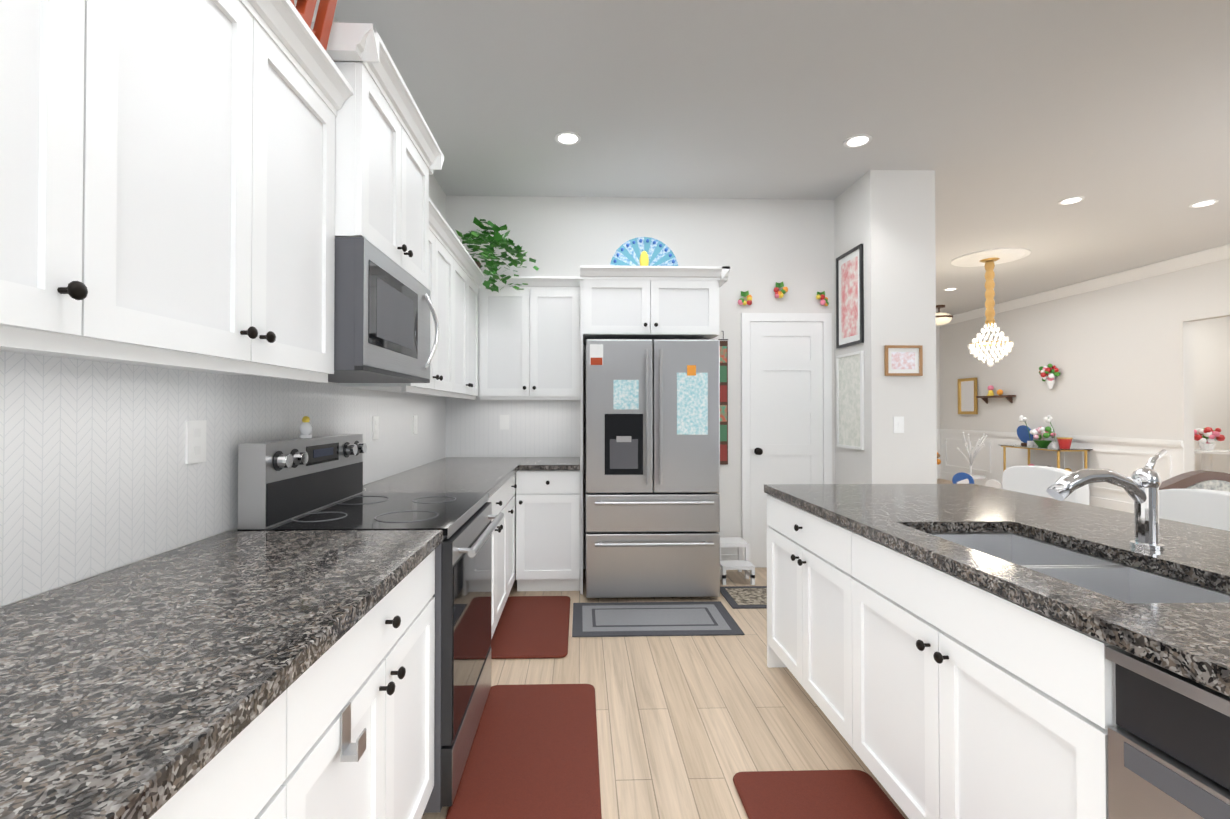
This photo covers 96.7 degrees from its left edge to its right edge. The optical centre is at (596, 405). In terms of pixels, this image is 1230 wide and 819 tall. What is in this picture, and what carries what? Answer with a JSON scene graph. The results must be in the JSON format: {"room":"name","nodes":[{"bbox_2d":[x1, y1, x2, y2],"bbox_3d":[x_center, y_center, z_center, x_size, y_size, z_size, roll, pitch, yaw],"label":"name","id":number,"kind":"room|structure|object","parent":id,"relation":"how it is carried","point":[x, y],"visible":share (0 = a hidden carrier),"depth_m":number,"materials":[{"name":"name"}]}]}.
{"room":"kitchen","nodes":[
{"label":"kitchen","id":0,"kind":"room"},
{"bbox_2d":[0,0,445,607],"bbox_3d":[-1.177,-0.233,0.633,0.120,3.050,7.870,0,-1,-2],"label":"wall","id":1,"kind":"structure","parent":0,"point":[436,196],"depth_m":4.00,"materials":[{"name":"white paint"}]},
{"bbox_2d":[0,351,447,606],"bbox_3d":[-1.149,0.136,1.770,0.002,0.504,5.350,0,-1,-2],"label":"tile backsplash","id":2,"kind":"structure","parent":1,"relation":"attached to","point":[98,475],"depth_m":1.34,"materials":[{"name":"white tile"}]},
{"bbox_2d":[185,420,206,463],"bbox_3d":[-1.138,0.102,1.556,0.007,0.120,0.076,0,-1,-2],"label":"outlet","id":3,"kind":"object","parent":2,"relation":"attached to","point":[195,443],"depth_m":1.55,"materials":[{"name":"white plastic"}]},
{"bbox_2d":[372,416,378,438],"bbox_3d":[-1.178,0.116,2.915,0.007,0.120,0.076,0,-1,-2],"label":"outlet","id":4,"kind":"object","parent":2,"relation":"attached to","point":[375,419],"depth_m":2.91,"materials":[{"name":"white plastic"}]},
{"bbox_2d":[413,415,416,433],"bbox_3d":[-1.198,0.124,3.615,0.007,0.120,0.076,0,-1,-2],"label":"outlet","id":5,"kind":"object","parent":2,"relation":"attached to","point":[414,416],"depth_m":3.60,"materials":[{"name":"white plastic"}]},
{"bbox_2d":[446,196,834,568],"bbox_3d":[0.375,-0.191,4.554,3.210,3.050,0.120,0,-1,-2],"label":"wall","id":6,"kind":"structure","parent":0,"point":[760,247],"depth_m":4.52,"materials":[{"name":"white paint"}]},
{"bbox_2d":[448,397,579,456],"bbox_3d":[-0.667,0.165,4.459,1.062,0.504,0.002,0,-1,-2],"label":"tile backsplash","id":7,"kind":"structure","parent":6,"relation":"attached to","point":[537,428],"depth_m":4.46,"materials":[{"name":"white tile"}]},
{"bbox_2d":[500,415,508,429],"bbox_3d":[-0.750,0.133,4.453,0.076,0.120,0.006,0,-1,-2],"label":"outlet","id":8,"kind":"object","parent":7,"relation":"attached to","point":[504,419],"depth_m":4.45,"materials":[{"name":"white plastic"}]},
{"bbox_2d":[718,331,727,464],"bbox_3d":[1.032,-0.068,4.479,0.100,1.103,0.062,0,-1,-2],"label":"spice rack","id":9,"kind":"object","parent":6,"relation":"attached to","point":[723,402],"visible":0.73,"depth_m":4.50,"materials":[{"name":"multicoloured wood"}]},
{"bbox_2d":[721,554,737,560],"bbox_3d":[1.031,1.278,4.489,0.340,0.110,0.013,0,-1,-2],"label":"baseboard","id":10,"kind":"structure","parent":6,"relation":"attached to","point":[730,557],"depth_m":4.47,"materials":[{"name":"white"}]},
{"bbox_2d":[738,291,751,304],"bbox_3d":[1.222,-0.888,4.498,0.122,0.125,0.047,0,-1,-2],"label":"wall decor","id":11,"kind":"object","parent":6,"relation":"attached to","point":[741,301],"visible":0.98,"depth_m":4.49,"materials":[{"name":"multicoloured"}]},
{"bbox_2d":[774,282,787,297],"bbox_3d":[1.520,-0.956,4.507,0.123,0.139,0.045,0,-1,-2],"label":"wall decor","id":12,"kind":"object","parent":6,"relation":"attached to","point":[781,293],"visible":1,"depth_m":4.50,"materials":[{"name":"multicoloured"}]},
{"bbox_2d":[741,313,831,566],"bbox_3d":[1.572,0.282,4.479,0.750,2.098,0.084,0,-1,-2],"label":"pantry door","id":13,"kind":"structure","parent":6,"relation":"in","point":[786,397],"depth_m":4.51,"materials":[{"name":"white wood"}]},
{"bbox_2d":[816,291,828,305],"bbox_3d":[1.866,-0.887,4.516,0.108,0.127,0.045,0,-1,-2],"label":"wall decor","id":14,"kind":"object","parent":6,"relation":"attached to","point":[823,298],"visible":0.96,"depth_m":4.50,"materials":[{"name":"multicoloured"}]},
{"bbox_2d":[421,479,952,818],"bbox_3d":[3.963,1.376,3.781,11.100,0.100,13.900,0,-1,-2],"label":"floor","id":15,"kind":"structure","parent":0,"point":[689,727],"depth_m":2.33,"materials":[{"name":"brown wood"}]},
{"bbox_2d":[0,0,523,818],"bbox_3d":[-0.804,0.066,1.780,0.690,2.473,5.348,0,-1,-2],"label":"tall cabinet","id":16,"kind":"object","parent":15,"relation":"on","point":[194,184],"depth_m":1.07,"materials":[{"name":"white wood"}]},
{"bbox_2d":[0,457,579,818],"bbox_3d":[-0.603,0.409,1.782,1.091,0.039,5.348,0,-1,-2],"label":"countertop","id":17,"kind":"structure","parent":16,"relation":"on","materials":[{"name":"stone"}]},
{"bbox_2d":[290,0,336,49],"bbox_3d":[-0.791,-1.148,1.275,0.028,0.280,0.810,0,-1,-2],"label":"decoration","id":18,"kind":"object","parent":16,"relation":"on","point":[321,30],"visible":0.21,"depth_m":1.57,"materials":[{"name":"red"}]},
{"bbox_2d":[328,237,438,382],"bbox_3d":[-0.921,-0.317,2.097,0.473,0.420,0.760,0,-1,-2],"label":"microwave","id":19,"kind":"object","parent":16,"relation":"attached to","point":[383,307],"visible":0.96,"depth_m":1.86,"materials":[{"name":"grey metal"}]},
{"bbox_2d":[455,217,538,292],"bbox_3d":[-0.799,-1.082,3.937,0.759,0.582,0.951,0,-1,-2],"label":"ivy plant","id":20,"kind":"object","parent":16,"relation":"on","point":[497,239],"visible":0.88,"depth_m":3.96,"materials":[{"name":"green plant"}]},
{"bbox_2d":[237,416,503,814],"bbox_3d":[-0.766,0.673,2.091,0.728,1.269,0.762,0,-1,-2],"label":"range","id":21,"kind":"object","parent":15,"relation":"on","point":[305,481],"visible":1,"depth_m":1.88,"materials":[{"name":"grey metal"}]},
{"bbox_2d":[445,684,601,818],"bbox_3d":[-0.238,1.298,2.039,0.490,0.017,1.020,0,-1,-2],"label":"area rug","id":22,"kind":"object","parent":15,"relation":"on","point":[533,753],"visible":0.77,"depth_m":2.00,"materials":[{"name":"red rubber"}]},
{"bbox_2d":[490,596,570,658],"bbox_3d":[-0.385,1.311,3.300,0.440,0.017,0.930,0,-1,-2],"label":"mat","id":23,"kind":"object","parent":15,"relation":"on","point":[528,627],"visible":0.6,"depth_m":3.18,"materials":[{"name":"red rubber"}]},
{"bbox_2d":[524,265,729,593],"bbox_3d":[0.093,0.179,4.131,1.658,2.298,0.698,0,-1,-2],"label":"tall cabinet","id":24,"kind":"object","parent":15,"relation":"on","point":[561,313],"depth_m":3.86,"materials":[{"name":"white wood"}]},
{"bbox_2d":[610,237,677,265],"bbox_3d":[0.354,-1.117,4.073,0.520,0.280,0.060,0,-1,-2],"label":"fan","id":25,"kind":"object","parent":24,"relation":"on","point":[643,251],"visible":0.85,"depth_m":4.06,"materials":[{"name":"blue paper"}]},
{"bbox_2d":[586,339,719,597],"bbox_3d":[0.374,0.433,4.043,0.910,1.790,0.827,0,-1,-2],"label":"fridge","id":26,"kind":"object","parent":15,"relation":"on","point":[652,467],"visible":1,"depth_m":3.70,"materials":[{"name":"grey metal"}]},
{"bbox_2d":[572,601,744,636],"bbox_3d":[0.348,1.315,3.397,0.990,0.011,0.540,0,-1,-2],"label":"area rug","id":27,"kind":"object","parent":15,"relation":"on","point":[633,619],"visible":1,"depth_m":3.35,"materials":[{"name":"grey fabric"}]},
{"bbox_2d":[720,537,754,584],"bbox_3d":[1.049,1.195,4.229,0.240,0.269,0.360,0,-1,-2],"label":"step stool","id":28,"kind":"object","parent":15,"relation":"on","point":[746,565],"visible":0.69,"depth_m":4.18,"materials":[{"name":"white"}]},
{"bbox_2d":[720,586,766,608],"bbox_3d":[1.412,1.320,3.792,1.060,0.009,0.430,0,-1,-2],"label":"rug","id":29,"kind":"object","parent":15,"relation":"on","point":[745,597],"visible":0.29,"depth_m":3.77,"materials":[{"name":"beige fabric"}]},
{"bbox_2d":[733,769,904,818],"bbox_3d":[0.729,1.291,1.427,0.488,0.017,1.020,0,-1,-2],"label":"area rug","id":30,"kind":"object","parent":15,"relation":"on","point":[831,794],"visible":0.98,"depth_m":1.80,"materials":[{"name":"red rubber"}]},
{"bbox_2d":[937,452,940,464],"bbox_3d":[5.994,1.082,9.846,0.353,0.615,0.367,0,-1,-2],"label":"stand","id":31,"kind":"object","parent":15,"relation":"on","point":[938,460],"visible":0.08,"depth_m":9.74,"materials":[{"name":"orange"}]},
{"bbox_2d":[952,472,973,483],"bbox_3d":[5.832,1.217,8.697,0.274,0.321,0.178,0,-1,22],"label":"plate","id":32,"kind":"object","parent":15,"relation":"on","point":[961,478],"depth_m":8.68,"materials":[{"name":"blue ceramic"}]},
{"bbox_2d":[957,432,986,478],"bbox_3d":[6.166,0.908,9.009,0.407,0.945,0.415,0,-1,-2],"label":"decorative branches","id":33,"kind":"object","parent":15,"relation":"on","point":[971,459],"visible":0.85,"depth_m":8.95,"materials":[{"name":"white"}]},
{"bbox_2d":[985,479,1001,488],"bbox_3d":[6.139,1.254,8.452,0.127,0.241,0.208,0,-1,-2],"label":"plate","id":34,"kind":"object","parent":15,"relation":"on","point":[993,483],"depth_m":8.43,"materials":[{"name":"white ceramic"}]},
{"bbox_2d":[764,489,1229,818],"bbox_3d":[1.378,0.857,0.920,0.994,0.873,3.720,0,-1,-2],"label":"kitchen island","id":35,"kind":"object","parent":15,"relation":"on","point":[957,651],"depth_m":1.31,"materials":[{"name":"white wood"}]},
{"bbox_2d":[764,485,1229,688],"bbox_3d":[1.167,0.400,0.924,0.525,0.039,3.730,0,-1,-2],"label":"island countertop","id":36,"kind":"structure","parent":35,"relation":"on","point":[1192,635],"depth_m":1.22,"materials":[{"name":"grey stone"}]},
{"bbox_2d":[924,529,1111,560],"bbox_3d":[1.209,0.530,1.646,0.396,0.230,0.382,0,-1,-2],"label":"sink","id":37,"kind":"object","parent":36,"relation":"in","point":[1010,544],"depth_m":1.82,"materials":[{"name":"silver metal"}]},
{"bbox_2d":[1016,557,1229,600],"bbox_3d":[1.220,0.526,1.252,0.396,0.230,0.382,0,-1,-2],"label":"sink","id":38,"kind":"object","parent":36,"relation":"in","point":[1120,577],"depth_m":1.44,"materials":[{"name":"silver metal"}]},
{"bbox_2d":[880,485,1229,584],"bbox_3d":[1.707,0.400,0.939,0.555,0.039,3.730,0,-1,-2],"label":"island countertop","id":39,"kind":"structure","parent":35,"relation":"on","point":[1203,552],"depth_m":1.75,"materials":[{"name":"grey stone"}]},
{"bbox_2d":[1105,646,1229,818],"bbox_3d":[1.228,0.857,0.676,0.628,0.868,0.604,0,-1,-2],"label":"dishwasher","id":40,"kind":"object","parent":35,"relation":"in","point":[1167,740],"depth_m":0.89,"materials":[{"name":"grey metal"}]},
{"bbox_2d":[1002,466,1088,504],"bbox_3d":[2.187,0.821,2.935,0.500,0.989,0.480,0,-1,-2],"label":"chair","id":41,"kind":"object","parent":15,"relation":"on","point":[1036,480],"visible":0.06,"depth_m":2.94,"materials":[{"name":"white fabric"}]},
{"bbox_2d":[1000,445,1092,471],"bbox_3d":[6.416,0.979,7.858,0.480,0.779,1.040,0,-1,-2],"label":"console table","id":42,"kind":"object","parent":15,"relation":"on","point":[1048,448],"visible":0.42,"depth_m":7.64,"materials":[{"name":"gold metal"}]},
{"bbox_2d":[1017,415,1072,448],"bbox_3d":[6.425,0.360,7.922,0.281,0.458,1.005,0,-1,-2],"label":"decorative piece","id":43,"kind":"object","parent":42,"relation":"on","point":[1026,433],"visible":1,"depth_m":7.83,"materials":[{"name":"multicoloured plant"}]},
{"bbox_2d":[1028,464,1071,471],"bbox_3d":[6.419,1.003,7.758,0.095,0.305,0.700,0,-1,-2],"label":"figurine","id":44,"kind":"object","parent":42,"relation":"on","point":[1068,469],"visible":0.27,"depth_m":7.47,"materials":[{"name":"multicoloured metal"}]},
{"bbox_2d":[1159,470,1229,491],"bbox_3d":[3.347,0.840,3.292,0.680,0.959,0.672,0,-1,-2],"label":"armchair","id":45,"kind":"object","parent":15,"relation":"on","point":[1209,480],"visible":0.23,"depth_m":2.97,"materials":[{"name":"brown"}]},
{"bbox_2d":[1159,489,1229,530],"bbox_3d":[2.210,0.820,2.125,0.500,0.974,0.480,0,-1,-2],"label":"chair","id":46,"kind":"object","parent":15,"relation":"on","point":[1206,508],"visible":0.1,"depth_m":2.18,"materials":[{"name":"white"}]},
{"bbox_2d":[334,0,1229,314],"bbox_3d":[3.963,-1.774,3.814,11.100,0.100,13.900,0,-1,-2],"label":"ceiling","id":47,"kind":"structure","parent":0,"point":[1010,122],"depth_m":3.17,"materials":[{"name":"white paint"}]},
{"bbox_2d":[555,131,580,144],"bbox_3d":[-0.185,-1.723,3.524,0.169,0.008,0.169,0,-1,-26],"label":"recessed light","id":48,"kind":"object","parent":47,"relation":"in","point":[573,138],"depth_m":3.52,"materials":[{"name":"white"}]},
{"bbox_2d":[843,134,871,147],"bbox_3d":[1.700,-1.723,3.558,0.169,0.008,0.169,0,-1,-11],"label":"recessed light","id":49,"kind":"object","parent":47,"relation":"in","point":[859,140],"depth_m":3.55,"materials":[{"name":"white"}]},
{"bbox_2d":[936,305,952,324],"bbox_3d":[5.710,-1.506,9.115,0.400,0.321,0.400,0,-1,-2],"label":"semi-flush ceiling light","id":50,"kind":"object","parent":47,"relation":"attached to","point":[943,318],"visible":0.73,"depth_m":8.98,"materials":[{"name":"white glass"}]},
{"bbox_2d":[944,288,957,290],"bbox_3d":[5.096,-1.676,7.868,0.169,0.008,0.169,1,-1,-41],"label":"recessed light","id":51,"kind":"object","parent":47,"relation":"in","point":[948,289],"depth_m":7.86,"materials":[{"name":"white"}]},
{"bbox_2d":[951,248,1030,366],"bbox_3d":[4.493,-1.071,6.243,0.740,1.254,0.740,0,-1,-2],"label":"crystal chandelier","id":52,"kind":"object","parent":47,"relation":"hanging from","point":[989,260],"visible":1,"depth_m":6.21,"materials":[{"name":"white"}]},
{"bbox_2d":[1058,196,1084,204],"bbox_3d":[3.961,-1.712,4.564,0.169,0.008,0.169,0,-1,-8],"label":"recessed light","id":53,"kind":"object","parent":47,"relation":"in","point":[1071,200],"depth_m":4.55,"materials":[{"name":"white"}]},
{"bbox_2d":[1189,199,1218,207],"bbox_3d":[5.140,-1.711,4.628,0.169,0.008,0.169,1,-1,-41],"label":"recessed light","id":54,"kind":"object","parent":47,"relation":"in","point":[1207,202],"depth_m":4.61,"materials":[{"name":"white"}]},
{"bbox_2d":[834,170,936,483],"bbox_3d":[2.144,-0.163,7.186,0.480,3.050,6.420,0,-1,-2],"label":"wall column","id":55,"kind":"structure","parent":0,"point":[886,218],"depth_m":3.98,"materials":[{"name":"white paint"}]},
{"bbox_2d":[836,244,863,348],"bbox_3d":[1.976,-0.839,4.277,0.020,0.740,0.400,0,-1,-2],"label":"floral picture","id":56,"kind":"object","parent":55,"relation":"attached to","point":[849,297],"visible":1,"depth_m":4.26,"materials":[{"name":"pink paper"}]},
{"bbox_2d":[836,351,863,449],"bbox_3d":[1.976,-0.039,4.269,0.020,0.740,0.400,0,-1,-2],"label":"picture","id":57,"kind":"object","parent":55,"relation":"attached to","point":[850,396],"visible":0.98,"depth_m":4.26,"materials":[{"name":"white paper"}]},
{"bbox_2d":[893,417,903,432],"bbox_3d":[2.195,0.138,3.968,0.075,0.120,0.008,0,-1,-2],"label":"light switch","id":58,"kind":"object","parent":55,"relation":"attached to","point":[898,424],"visible":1,"depth_m":3.97,"materials":[{"name":"white plastic"}]},
{"bbox_2d":[884,345,922,375],"bbox_3d":[2.227,-0.327,3.967,0.270,0.220,0.020,0,-1,-2],"label":"framed photo","id":59,"kind":"object","parent":55,"relation":"attached to","point":[903,360],"visible":0.98,"depth_m":3.97,"materials":[{"name":"brown wood"}]},
{"bbox_2d":[936,327,939,428],"bbox_3d":[4.513,-0.127,10.526,4.450,3.050,0.120,0,-1,-2],"label":"wall","id":60,"kind":"structure","parent":0,"point":[938,371],"depth_m":10.53,"materials":[{"name":"white paint"}]},
{"bbox_2d":[937,429,940,478],"bbox_3d":[4.470,0.919,10.433,4.299,0.955,0.039,0,-1,-2],"label":"trim","id":61,"kind":"structure","parent":60,"relation":"attached to","point":[938,430],"depth_m":10.50,"materials":[{"name":"white wood"}]},
{"bbox_2d":[940,258,1229,472],"bbox_3d":[6.758,-0.156,7.805,0.120,3.050,5.450,0,-1,-2],"label":"wall","id":62,"kind":"structure","parent":0,"point":[1120,357],"depth_m":7.30,"materials":[{"name":"white paint"}]},
{"bbox_2d":[958,378,977,413],"bbox_3d":[6.611,-0.171,9.747,0.030,0.640,0.460,0,-1,-2],"label":"picture frame","id":63,"kind":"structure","parent":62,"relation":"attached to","point":[967,398],"depth_m":9.73,"materials":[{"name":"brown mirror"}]},
{"bbox_2d":[976,385,1015,403],"bbox_3d":[6.584,-0.191,9.026,0.130,0.305,0.700,0,-1,-2],"label":"shelf","id":64,"kind":"object","parent":62,"relation":"attached to","point":[1009,398],"visible":0.98,"depth_m":9.06,"materials":[{"name":"brown wood"}]},
{"bbox_2d":[1039,364,1059,388],"bbox_3d":[6.595,-0.432,7.979,0.170,0.364,0.312,0,-1,-2],"label":"flower arrangement","id":65,"kind":"object","parent":62,"relation":"attached to","point":[1051,371],"visible":1,"depth_m":7.94,"materials":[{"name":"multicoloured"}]},
{"bbox_2d":[941,429,1183,512],"bbox_3d":[6.661,0.897,8.367,0.039,0.955,4.200,0,-1,-2],"label":"wainscoting","id":66,"kind":"structure","parent":62,"relation":"attached to","point":[1128,457],"depth_m":7.58,"materials":[{"name":"white"}]},
{"bbox_2d":[937,244,1229,326],"bbox_3d":[6.760,-1.659,3.794,0.109,0.129,13.499,0,-1,-2],"label":"crown molding","id":67,"kind":"structure","parent":62,"relation":"attached to","point":[1211,255],"depth_m":7.06,"materials":[{"name":"white wood"}]},
{"bbox_2d":[1193,316,1229,473],"bbox_3d":[7.870,-0.160,7.422,2.080,3.050,0.120,0,-1,-2],"label":"wall","id":68,"kind":"structure","parent":0,"point":[1211,355],"depth_m":7.38,"materials":[{"name":"white paint"}]},
{"bbox_2d":[1194,427,1229,470],"bbox_3d":[7.822,0.814,7.000,0.640,1.090,0.640,0,-1,-2],"label":"flower vase","id":69,"kind":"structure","parent":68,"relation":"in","point":[1207,444],"depth_m":6.96,"materials":[{"name":"white ceramic"}]}
]}

